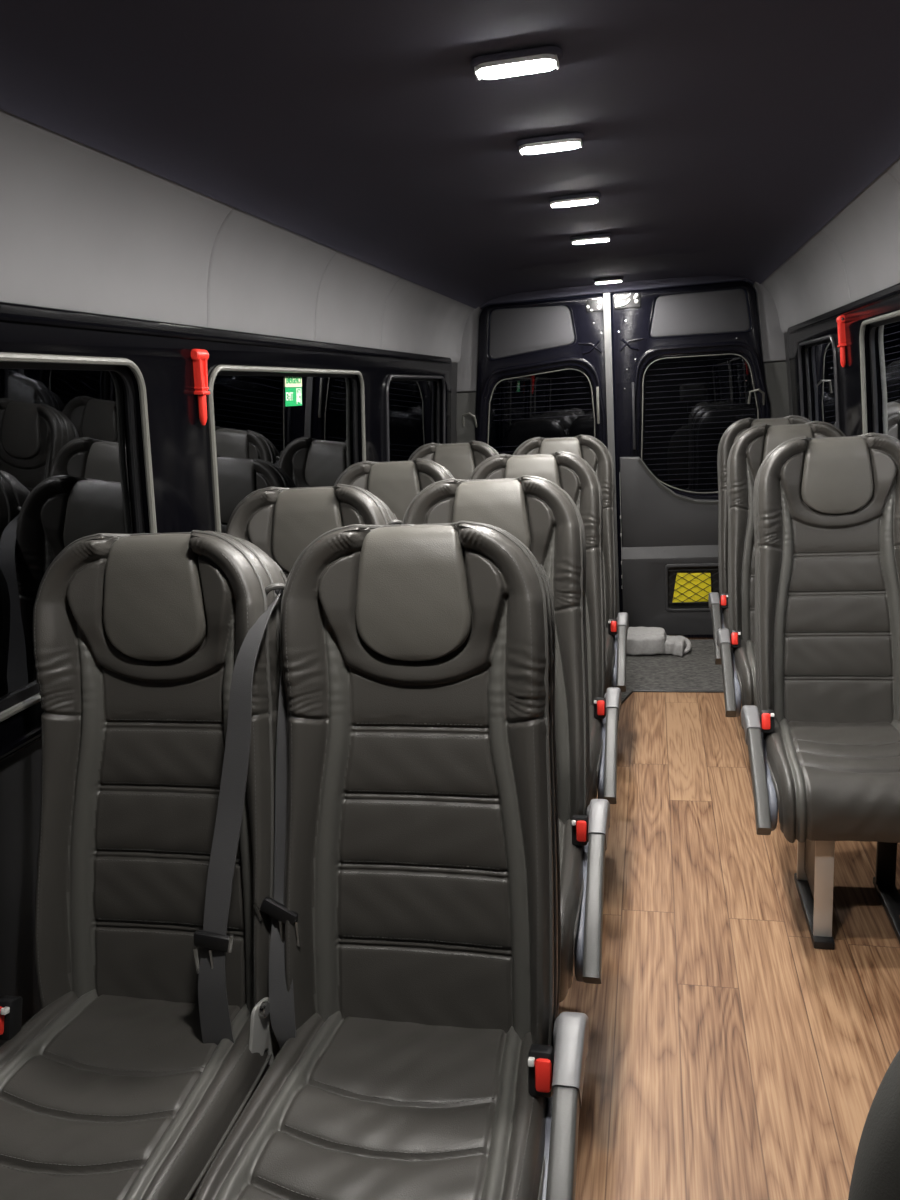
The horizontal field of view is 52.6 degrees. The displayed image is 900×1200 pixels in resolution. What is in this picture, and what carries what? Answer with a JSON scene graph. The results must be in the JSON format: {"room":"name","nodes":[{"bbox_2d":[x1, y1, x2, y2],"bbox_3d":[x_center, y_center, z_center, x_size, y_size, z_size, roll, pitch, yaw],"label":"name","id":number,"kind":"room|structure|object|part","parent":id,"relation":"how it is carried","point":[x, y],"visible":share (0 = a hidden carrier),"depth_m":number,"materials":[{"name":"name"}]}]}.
{"room":"vehicle interior","nodes":[
{"label":"vehicle interior","id":0,"kind":"room"},
{"bbox_2d":[0,362,457,1046],"bbox_3d":[-0.628,0.147,2.236,0.097,1.660,6.520,-1,13,13],"label":"wall","id":1,"kind":"structure","parent":0,"point":[21,773],"depth_m":1.63,"materials":[{"name":"black plastic"}]},
{"bbox_2d":[0,352,156,721],"bbox_3d":[-0.803,-0.059,1.347,0.079,0.630,1.380,-1,13,13],"label":"window","id":2,"kind":"structure","parent":1,"relation":"in","point":[70,466],"depth_m":1.69,"materials":[{"name":"grey"}]},
{"bbox_2d":[191,349,209,424],"bbox_3d":[-0.590,-0.505,2.164,0.034,0.176,0.062,-1,13,13],"label":"hammer","id":3,"kind":"object","parent":1,"relation":"attached to","point":[199,357],"visible":1,"depth_m":2.15,"materials":[{"name":"red plastic"}]},
{"bbox_3d":[-0.591,-0.475,2.168,0.016,0.115,0.020,3,14,12],"label":"hammer handle","id":4,"kind":"part","parent":3,"relation":"part of","materials":[{"name":"red plastic"}]},
{"bbox_2d":[0,301,451,762],"bbox_3d":[-0.652,-0.220,2.001,0.078,0.760,6.230,-1,13,13],"label":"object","id":5,"kind":"structure","parent":1,"relation":"attached to","point":[179,442],"depth_m":2.08,"materials":[{"name":"black paint"}]},
{"bbox_3d":[-0.649,0.140,2.055,0.016,0.016,6.170,-1,13,13],"label":"rail","id":6,"kind":"part","parent":5,"relation":"part of","materials":[{"name":"black metal"}]},
{"bbox_3d":[-0.649,-0.558,1.888,0.014,0.014,6.170,-1,13,13],"label":"rail","id":7,"kind":"part","parent":5,"relation":"part of","materials":[{"name":"black paint"}]},
{"bbox_2d":[0,109,474,362],"bbox_3d":[-0.476,-0.777,1.982,0.368,0.350,6.520,-1,13,13],"label":"upper wall panel","id":8,"kind":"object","parent":1,"relation":"attached to","point":[84,228],"depth_m":1.98,"materials":[{"name":"plastic"}]},
{"bbox_2d":[208,365,365,532],"bbox_3d":[-0.467,-0.418,2.865,0.078,0.625,1.270,-1,13,13],"label":"window","id":9,"kind":"structure","parent":1,"relation":"in","point":[257,442],"depth_m":2.69,"materials":[{"name":"grey"}]},
{"bbox_2d":[285,376,301,406],"bbox_3d":[-0.482,-0.648,2.808,0.010,0.096,0.136,-1,13,13],"label":"exit sign","id":10,"kind":"object","parent":9,"relation":"attached to","point":[293,385],"visible":1,"depth_m":2.81,"materials":[{"name":"green plastic"}]},
{"bbox_2d":[386,374,445,461],"bbox_3d":[-0.154,-0.749,4.273,0.077,0.615,1.110,-1,13,13],"label":"window","id":11,"kind":"structure","parent":1,"relation":"in","point":[412,401],"depth_m":4.21,"materials":[{"name":"grey glass"}]},
{"bbox_2d":[0,0,899,308],"bbox_3d":[0.192,-0.926,1.798,1.496,0.073,6.520,-1,13,13],"label":"ceiling","id":12,"kind":"structure","parent":0,"point":[722,136],"depth_m":1.75,"materials":[{"name":"grey fabric"}]},
{"bbox_2d":[470,46,562,80],"bbox_3d":[0.108,-0.871,1.480,0.148,0.022,0.064,-1,13,13],"label":"recessed light","id":13,"kind":"object","parent":12,"relation":"in","point":[546,58],"visible":1,"depth_m":1.46,"materials":[{"name":"white plastic"}]},
{"bbox_3d":[0.108,-0.868,1.480,0.133,0.008,0.057,-1,13,13],"label":"lamp frame","id":14,"kind":"part","parent":13,"relation":"part of","materials":[{"name":"white plastic"}]},
{"bbox_2d":[516,133,584,154],"bbox_3d":[0.219,-0.989,1.977,0.148,0.022,0.064,-1,13,13],"label":"recessed light","id":15,"kind":"object","parent":12,"relation":"in","point":[568,141],"visible":1,"depth_m":1.96,"materials":[{"name":"white plastic"}]},
{"bbox_3d":[0.219,-0.987,1.977,0.133,0.008,0.057,-1,13,13],"label":"lamp frame","id":16,"kind":"part","parent":15,"relation":"part of","materials":[{"name":"white plastic"}]},
{"bbox_2d":[548,193,600,207],"bbox_3d":[0.354,-1.134,2.585,0.148,0.022,0.064,-1,13,13],"label":"recessed light","id":17,"kind":"object","parent":12,"relation":"in","point":[587,198],"visible":1,"depth_m":2.56,"materials":[{"name":"white plastic"}]},
{"bbox_3d":[0.354,-1.132,2.586,0.133,0.008,0.057,-1,13,13],"label":"lamp frame","id":18,"kind":"part","parent":17,"relation":"part of","materials":[{"name":"white plastic"}]},
{"bbox_2d":[570,233,611,244],"bbox_3d":[0.508,-1.300,3.280,0.148,0.022,0.064,-1,13,13],"label":"recessed light","id":19,"kind":"object","parent":12,"relation":"in","point":[606,236],"visible":1,"depth_m":3.26,"materials":[{"name":"white plastic"}]},
{"bbox_3d":[0.508,-1.297,3.280,0.133,0.008,0.057,-1,13,13],"label":"lamp frame","id":20,"kind":"part","parent":19,"relation":"part of","materials":[{"name":"white plastic"}]},
{"bbox_2d":[594,277,622,284],"bbox_3d":[0.803,-1.617,4.611,0.148,0.022,0.064,-1,13,13],"label":"recessed light","id":21,"kind":"object","parent":12,"relation":"in","point":[614,279],"visible":1,"depth_m":4.59,"materials":[{"name":"white plastic"}]},
{"bbox_3d":[0.803,-1.615,4.611,0.133,0.008,0.057,-1,13,13],"label":"lamp frame","id":22,"kind":"part","parent":21,"relation":"part of","materials":[{"name":"white plastic"}]},
{"bbox_2d":[458,280,784,392],"bbox_3d":[0.949,-0.757,5.120,1.940,1.960,0.020,-1,13,13],"label":"wall","id":23,"kind":"structure","parent":0,"point":[742,280],"depth_m":4.96,"materials":[{"name":"grey metal"}]},
{"bbox_2d":[457,392,475,442],"bbox_3d":[0.124,-0.480,5.332,0.150,1.435,0.040,-1,13,13],"label":"trim","id":24,"kind":"structure","parent":23,"relation":"attached to","point":[466,402],"depth_m":5.18,"materials":[{"name":"grey plastic"}]},
{"bbox_2d":[457,307,481,391],"bbox_3d":[0.089,-1.423,5.115,0.205,0.490,0.050,-1,13,13],"label":"trim","id":25,"kind":"structure","parent":23,"relation":"attached to","point":[467,365],"depth_m":5.10,"materials":[{"name":"plastic"}]},
{"bbox_2d":[462,293,619,617],"bbox_3d":[0.503,-0.710,5.132,0.856,1.880,0.118,-1,13,13],"label":"door","id":26,"kind":"structure","parent":23,"relation":"in","point":[556,391],"depth_m":5.03,"materials":[{"name":"black paint"}]},
{"bbox_3d":[0.497,-0.925,5.097,0.740,0.815,0.010,-1,13,13],"label":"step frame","id":27,"kind":"part","parent":26,"relation":"part of","materials":[{"name":"black paint"}]},
{"bbox_3d":[0.508,-0.935,5.137,0.652,0.727,0.004,-1,13,13],"label":"pane","id":28,"kind":"part","parent":26,"relation":"part of","materials":[{"name":"clear glass"}]},
{"bbox_3d":[0.504,-0.932,5.122,0.695,0.770,0.016,-1,13,13],"label":"frame","id":29,"kind":"part","parent":26,"relation":"part of","materials":[{"name":"black paint"}]},
{"bbox_3d":[0.779,-1.579,4.877,0.090,0.064,0.012,-1,13,13],"label":"latch plate","id":30,"kind":"part","parent":26,"relation":"part of","materials":[{"name":"silver metal"}]},
{"bbox_2d":[479,275,754,308],"bbox_3d":[0.872,-1.668,4.888,1.540,0.085,0.050,-1,13,13],"label":"trim","id":31,"kind":"structure","parent":23,"relation":"attached to","point":[697,280],"depth_m":4.87,"materials":[{"name":"grey plastic"}]},
{"bbox_2d":[611,281,770,634],"bbox_3d":[1.318,-0.724,4.944,0.827,1.885,0.126,-1,13,13],"label":"door","id":32,"kind":"structure","parent":23,"relation":"in","point":[676,397],"depth_m":4.96,"materials":[{"name":"black paint"}]},
{"bbox_3d":[0.967,-0.385,5.105,0.022,0.660,0.020,-1,13,13],"label":"lock rod","id":33,"kind":"part","parent":32,"relation":"part of","materials":[{"name":"black metal"}]},
{"bbox_3d":[0.917,-1.580,4.834,0.081,0.043,0.009,-1,13,13],"label":"latch lever","id":34,"kind":"part","parent":32,"relation":"part of","materials":[{"name":"white plastic"}]},
{"bbox_3d":[0.944,-1.589,4.838,0.132,0.072,0.012,-1,13,13],"label":"latch plate","id":35,"kind":"part","parent":32,"relation":"part of","materials":[{"name":"silver metal"}]},
{"bbox_3d":[1.332,-0.532,4.985,0.780,0.533,0.045,-1,13,13],"label":"panel","id":36,"kind":"part","parent":32,"relation":"part of","materials":[{"name":"grey plastic"}]},
{"bbox_3d":[1.362,-0.028,5.082,0.780,0.445,0.076,-1,13,13],"label":"kick panel","id":37,"kind":"part","parent":32,"relation":"part of","materials":[{"name":"grey plastic"}]},
{"bbox_2d":[672,573,710,602],"bbox_3d":[1.346,-0.069,5.064,0.212,0.170,0.023,-1,13,13],"label":"safety vest","id":38,"kind":"object","parent":32,"relation":"in","point":[688,577],"visible":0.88,"depth_m":5.05,"materials":[{"name":"yellow fabric"}]},
{"bbox_3d":[1.355,-0.949,4.946,0.656,0.768,0.004,-1,13,13],"label":"pane","id":39,"kind":"part","parent":32,"relation":"part of","materials":[{"name":"clear glass"}]},
{"bbox_3d":[1.352,-0.946,4.931,0.702,0.813,0.016,-1,13,13],"label":"frame","id":40,"kind":"part","parent":32,"relation":"part of","materials":[{"name":"black paint"}]},
{"bbox_3d":[1.346,-0.939,4.905,0.749,0.860,0.010,-1,13,13],"label":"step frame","id":41,"kind":"part","parent":32,"relation":"part of","materials":[{"name":"black paint"}]},
{"bbox_2d":[753,282,785,361],"bbox_3d":[1.694,-1.472,4.747,0.220,0.440,0.050,-1,13,13],"label":"trim","id":42,"kind":"structure","parent":23,"relation":"attached to","point":[771,335],"depth_m":4.74,"materials":[{"name":"plastic"}]},
{"bbox_2d":[763,361,788,417],"bbox_3d":[1.783,-0.530,4.952,0.165,1.485,0.040,-1,13,13],"label":"trim","id":43,"kind":"structure","parent":23,"relation":"attached to","point":[775,373],"depth_m":4.80,"materials":[{"name":"grey plastic"}]},
{"bbox_2d":[559,635,899,1199],"bbox_3d":[0.348,0.927,2.363,2.100,0.040,7.020,-1,13,13],"label":"floor","id":44,"kind":"structure","parent":0,"point":[731,1056],"depth_m":2.14,"materials":[{"name":"brown wood"}]},
{"bbox_2d":[0,530,286,1199],"bbox_3d":[-0.510,0.540,1.421,0.472,1.233,0.756,-1,13,13],"label":"passenger seat","id":45,"kind":"object","parent":44,"relation":"on","point":[157,656],"visible":0.9,"depth_m":1.51,"materials":[{"name":"grey leather"}]},
{"bbox_2d":[0,989,269,1199],"bbox_3d":[-0.520,0.789,1.373,0.436,0.175,0.523,-1,13,13],"label":"seat cushion","id":46,"kind":"object","parent":45,"relation":"on","point":[106,1094],"depth_m":1.34,"materials":[{"name":"leather"}]},
{"bbox_3d":[-0.484,0.329,1.561,0.426,0.879,0.314,-1,13,13],"label":"backrest","id":47,"kind":"part","parent":45,"relation":"part of","materials":[{"name":"leather"}]},
{"bbox_3d":[-0.383,0.563,1.419,0.033,0.044,0.007,-1,13,13],"label":"tongue blade","id":48,"kind":"part","parent":45,"relation":"part of","materials":[{"name":"silver metal"}]},
{"bbox_2d":[225,484,401,577],"bbox_3d":[-0.358,0.377,2.105,0.472,1.233,0.756,-1,13,13],"label":"passenger seat","id":49,"kind":"object","parent":44,"relation":"on","point":[282,522],"visible":0.2,"depth_m":2.20,"materials":[{"name":"grey leather"}]},
{"bbox_2d":[193,521,588,1199],"bbox_3d":[-0.068,0.533,1.323,0.521,1.233,0.734,-1,13,13],"label":"passenger seat","id":50,"kind":"object","parent":44,"relation":"on","point":[427,1052],"visible":1,"depth_m":1.42,"materials":[{"name":"leather"}]},
{"bbox_3d":[-0.252,0.525,1.435,0.033,0.044,0.007,-1,13,13],"label":"tongue blade","id":51,"kind":"part","parent":50,"relation":"part of","materials":[{"name":"silver metal"}]},
{"bbox_2d":[193,1011,546,1199],"bbox_3d":[-0.082,0.782,1.274,0.436,0.175,0.523,-1,13,13],"label":"seat cushion","id":52,"kind":"object","parent":50,"relation":"on","point":[351,1105],"depth_m":1.26,"materials":[{"name":"leather"}]},
{"bbox_3d":[-0.046,0.322,1.462,0.426,0.879,0.314,-1,13,13],"label":"backrest","id":53,"kind":"part","parent":50,"relation":"part of","materials":[{"name":"leather"}]},
{"bbox_3d":[0.139,0.761,1.143,0.033,0.208,0.315,-1,13,13],"label":"armrest","id":54,"kind":"part","parent":50,"relation":"part of","materials":[{"name":"grey plastic"}]},
{"bbox_2d":[334,458,454,520],"bbox_3d":[-0.195,0.201,2.842,0.472,1.233,0.756,-1,13,13],"label":"passenger seat","id":55,"kind":"object","parent":44,"relation":"on","point":[397,483],"visible":0.19,"depth_m":2.93,"materials":[{"name":"grey leather"}]},
{"bbox_3d":[-0.169,-0.010,2.982,0.426,0.879,0.314,-1,13,13],"label":"backrest","id":56,"kind":"part","parent":55,"relation":"part of","materials":[{"name":"leather"}]},
{"bbox_2d":[408,441,498,479],"bbox_3d":[0.004,-0.012,3.736,0.472,1.233,0.756,-1,13,13],"label":"passenger seat","id":57,"kind":"object","parent":44,"relation":"on","point":[460,459],"visible":0.2,"depth_m":3.82,"materials":[{"name":"grey leather"}]},
{"bbox_3d":[0.029,-0.223,3.876,0.426,0.879,0.314,-1,13,13],"label":"backrest","id":58,"kind":"part","parent":57,"relation":"part of","materials":[{"name":"leather"}]},
{"bbox_2d":[401,475,609,1001],"bbox_3d":[0.084,0.369,2.007,0.521,1.233,0.734,-1,13,13],"label":"passenger seat","id":59,"kind":"object","parent":44,"relation":"on","point":[536,511],"visible":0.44,"depth_m":2.05,"materials":[{"name":"grey leather"}]},
{"bbox_3d":[0.105,0.159,2.146,0.426,0.879,0.314,-1,13,13],"label":"backrest","id":60,"kind":"part","parent":59,"relation":"part of","materials":[{"name":"leather"}]},
{"bbox_2d":[558,818,582,1001],"bbox_3d":[0.070,0.619,1.958,0.436,0.175,0.523,-1,13,13],"label":"seat cushion","id":61,"kind":"object","parent":59,"relation":"on","point":[570,845],"depth_m":1.76,"materials":[{"name":"leather"}]},
{"bbox_3d":[0.291,0.598,1.827,0.033,0.208,0.315,-1,13,13],"label":"armrest","id":62,"kind":"part","parent":59,"relation":"part of","materials":[{"name":"grey plastic"}]},
{"bbox_2d":[468,451,620,803],"bbox_3d":[0.247,0.194,2.744,0.521,1.233,0.734,-1,13,13],"label":"passenger seat","id":63,"kind":"object","parent":44,"relation":"on","point":[569,471],"visible":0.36,"depth_m":2.78,"materials":[{"name":"grey leather"}]},
{"bbox_3d":[0.269,-0.017,2.883,0.426,0.879,0.314,-1,13,13],"label":"backrest","id":64,"kind":"part","parent":63,"relation":"part of","materials":[{"name":"leather"}]},
{"bbox_2d":[589,705,601,803],"bbox_3d":[0.234,0.443,2.695,0.436,0.175,0.523,-1,13,13],"label":"seat cushion","id":65,"kind":"object","parent":63,"relation":"on","point":[595,717],"depth_m":2.49,"materials":[{"name":"leather"}]},
{"bbox_3d":[0.455,0.422,2.564,0.033,0.208,0.315,-1,13,13],"label":"armrest","id":66,"kind":"part","parent":63,"relation":"part of","materials":[{"name":"grey plastic"}]},
{"bbox_2d":[513,435,628,692],"bbox_3d":[0.446,-0.019,3.638,0.521,1.233,0.734,-1,13,13],"label":"passenger seat","id":67,"kind":"object","parent":44,"relation":"on","point":[592,450],"visible":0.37,"depth_m":3.67,"materials":[{"name":"grey leather"}]},
{"bbox_3d":[0.467,-0.230,3.777,0.426,0.879,0.314,-1,13,13],"label":"backrest","id":68,"kind":"part","parent":67,"relation":"part of","materials":[{"name":"leather"}]},
{"bbox_2d":[605,628,614,692],"bbox_3d":[0.432,0.230,3.589,0.436,0.175,0.523,-1,13,13],"label":"seat cushion","id":69,"kind":"object","parent":67,"relation":"on","point":[609,632],"depth_m":3.37,"materials":[{"name":"leather"}]},
{"bbox_3d":[0.653,0.209,3.458,0.033,0.208,0.315,-1,13,13],"label":"armrest","id":70,"kind":"part","parent":67,"relation":"part of","materials":[{"name":"grey plastic"}]},
{"bbox_2d":[611,639,723,704],"bbox_3d":[0.852,0.355,4.659,1.600,0.012,1.112,-1,13,13],"label":"floor mat","id":71,"kind":"object","parent":44,"relation":"on","point":[696,671],"visible":0.33,"depth_m":4.54,"materials":[{"name":"carpet"}]},
{"bbox_2d":[626,627,690,656],"bbox_3d":[1.089,0.216,4.917,0.413,0.122,0.251,-1,13,13],"label":"folded towel","id":72,"kind":"object","parent":71,"relation":"on","point":[640,640],"visible":0.91,"depth_m":4.82,"materials":[{"name":"fabric"}]},
{"bbox_2d":[708,415,811,664],"bbox_3d":[1.350,-0.121,3.791,0.521,1.248,0.734,-1,13,13],"label":"passenger seat","id":73,"kind":"object","parent":44,"relation":"on","point":[718,606],"visible":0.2,"depth_m":3.89,"materials":[{"name":"grey leather"}]},
{"bbox_3d":[1.093,0.126,3.719,0.033,0.208,0.315,-1,13,13],"label":"armrest","id":74,"kind":"part","parent":73,"relation":"part of","materials":[{"name":"grey plastic"}]},
{"bbox_2d":[723,608,729,631],"bbox_3d":[1.348,0.120,3.738,0.436,0.175,0.523,-1,13,13],"label":"seat cushion","id":75,"kind":"object","parent":73,"relation":"on","point":[725,610],"depth_m":3.72,"materials":[{"name":"leather"}]},
{"bbox_3d":[1.383,-0.339,3.926,0.426,0.879,0.314,-1,13,13],"label":"backrest","id":76,"kind":"part","parent":73,"relation":"part of","materials":[{"name":"leather"}]},
{"bbox_2d":[716,421,845,716],"bbox_3d":[1.218,0.015,3.222,0.521,1.248,0.734,-1,13,13],"label":"passenger seat","id":77,"kind":"object","parent":44,"relation":"on","point":[750,449],"visible":0.3,"depth_m":3.33,"materials":[{"name":"grey leather"}]},
{"bbox_3d":[0.961,0.263,3.150,0.033,0.208,0.315,-1,13,13],"label":"armrest","id":78,"kind":"part","parent":77,"relation":"part of","materials":[{"name":"grey plastic"}]},
{"bbox_2d":[734,639,756,705],"bbox_3d":[1.216,0.257,3.169,0.436,0.175,0.523,-1,13,13],"label":"seat cushion","id":79,"kind":"object","parent":77,"relation":"on","point":[744,649],"depth_m":3.04,"materials":[{"name":"leather"}]},
{"bbox_3d":[1.252,-0.203,3.357,0.426,0.879,0.314,-1,13,13],"label":"backrest","id":80,"kind":"part","parent":77,"relation":"part of","materials":[{"name":"leather"}]},
{"bbox_2d":[741,433,899,949],"bbox_3d":[1.054,0.204,2.425,0.521,1.248,0.734,-1,13,13],"label":"passenger seat","id":81,"kind":"object","parent":44,"relation":"on","point":[822,733],"visible":1,"depth_m":2.52,"materials":[{"name":"grey leather"}]},
{"bbox_3d":[0.796,0.452,2.353,0.033,0.208,0.315,-1,13,13],"label":"armrest","id":82,"kind":"part","parent":81,"relation":"part of","materials":[{"name":"grey plastic"}]},
{"bbox_3d":[0.997,0.652,2.548,0.044,0.327,0.012,-1,13,13],"label":"leg","id":83,"kind":"part","parent":81,"relation":"part of","materials":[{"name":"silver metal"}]},
{"bbox_3d":[0.967,0.664,2.413,0.008,0.260,0.262,-1,13,13],"label":"leg plate","id":84,"kind":"part","parent":81,"relation":"part of","materials":[{"name":"black plastic"}]},
{"bbox_3d":[0.979,0.832,2.453,0.050,0.022,0.340,-1,13,13],"label":"foot rail","id":85,"kind":"part","parent":81,"relation":"part of","materials":[{"name":"black plastic"}]},
{"bbox_3d":[0.939,0.715,2.286,0.044,0.327,0.012,-1,13,13],"label":"leg","id":86,"kind":"part","parent":81,"relation":"part of","materials":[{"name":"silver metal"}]},
{"bbox_3d":[1.087,-0.014,2.560,0.426,0.879,0.314,-1,13,13],"label":"backrest","id":87,"kind":"part","parent":81,"relation":"part of","materials":[{"name":"leather"}]},
{"bbox_2d":[763,718,899,842],"bbox_3d":[1.052,0.446,2.372,0.436,0.175,0.523,-1,13,13],"label":"seat cushion","id":88,"kind":"object","parent":81,"relation":"on","point":[827,779],"depth_m":2.21,"materials":[{"name":"leather"}]},
{"bbox_3d":[1.202,0.649,2.502,0.050,0.327,0.014,-1,13,13],"label":"leg","id":89,"kind":"part","parent":81,"relation":"part of","materials":[{"name":"black plastic"}]},
{"bbox_3d":[1.183,0.829,2.407,0.050,0.022,0.340,-1,13,13],"label":"foot rail","id":90,"kind":"part","parent":81,"relation":"part of","materials":[{"name":"black plastic"}]},
{"bbox_2d":[848,1049,899,1199],"bbox_3d":[0.534,0.598,0.484,0.524,1.395,0.715,-1,13,13],"label":"seat","id":91,"kind":"object","parent":44,"relation":"on","point":[876,1170],"visible":1,"depth_m":0.73,"materials":[{"name":"leather"},{"name":"black plastic"}]},
{"bbox_2d":[784,332,792,415],"bbox_3d":[1.151,0.119,1.835,0.097,1.660,6.520,-1,13,13],"label":"wall","id":92,"kind":"structure","parent":0,"point":[785,333],"depth_m":4.72,"materials":[{"name":"black plastic"}]},
{"bbox_2d":[798,335,839,428],"bbox_3d":[1.553,-0.773,3.809,0.080,0.645,0.880,-1,13,13],"label":"window","id":93,"kind":"structure","parent":92,"relation":"in","point":[820,353],"depth_m":3.84,"materials":[{"name":"grey"}]},
{"bbox_3d":[1.570,-0.773,3.806,0.047,0.645,0.880,-1,13,13],"label":"pane","id":94,"kind":"part","parent":93,"relation":"part of","materials":[{"name":"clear glass"}]},
{"bbox_2d":[761,157,899,333],"bbox_3d":[0.876,-0.810,1.674,0.367,0.325,6.520,-1,13,13],"label":"upper wall panel","id":95,"kind":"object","parent":92,"relation":"attached to","point":[855,255],"depth_m":2.93,"materials":[{"name":"plastic"}]},
{"bbox_2d":[836,315,845,366],"bbox_3d":[1.371,-0.903,3.179,0.034,0.176,0.062,-1,13,13],"label":"hammer","id":96,"kind":"object","parent":92,"relation":"attached to","point":[840,320],"visible":0.97,"depth_m":3.17,"materials":[{"name":"red plastic"}]},
{"bbox_3d":[1.376,-0.875,3.188,0.016,0.115,0.020,-5,12,14],"label":"hammer handle","id":97,"kind":"part","parent":96,"relation":"part of","materials":[{"name":"red plastic"}]},
{"bbox_2d":[787,283,899,435],"bbox_3d":[1.056,-0.253,1.599,0.080,0.780,6.200,-1,13,13],"label":"trim","id":98,"kind":"structure","parent":92,"relation":"attached to","point":[887,300],"depth_m":3.15,"materials":[{"name":"dark grey matte plastic"}]},
{"bbox_3d":[0.994,-0.600,1.498,0.014,0.014,6.140,-1,13,13],"label":"rail","id":99,"kind":"part","parent":98,"relation":"part of","materials":[{"name":"black paint"}]},
{"bbox_2d":[859,310,899,439],"bbox_3d":[1.238,-0.442,2.391,0.082,0.660,1.260,-1,13,13],"label":"window","id":100,"kind":"structure","parent":92,"relation":"in","point":[884,330],"depth_m":2.79,"materials":[{"name":"grey"}]},
{"bbox_3d":[1.254,-0.443,2.387,0.048,0.660,1.260,-1,13,13],"label":"pane","id":101,"kind":"part","parent":100,"relation":"part of","materials":[{"name":"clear glass"}]}
]}

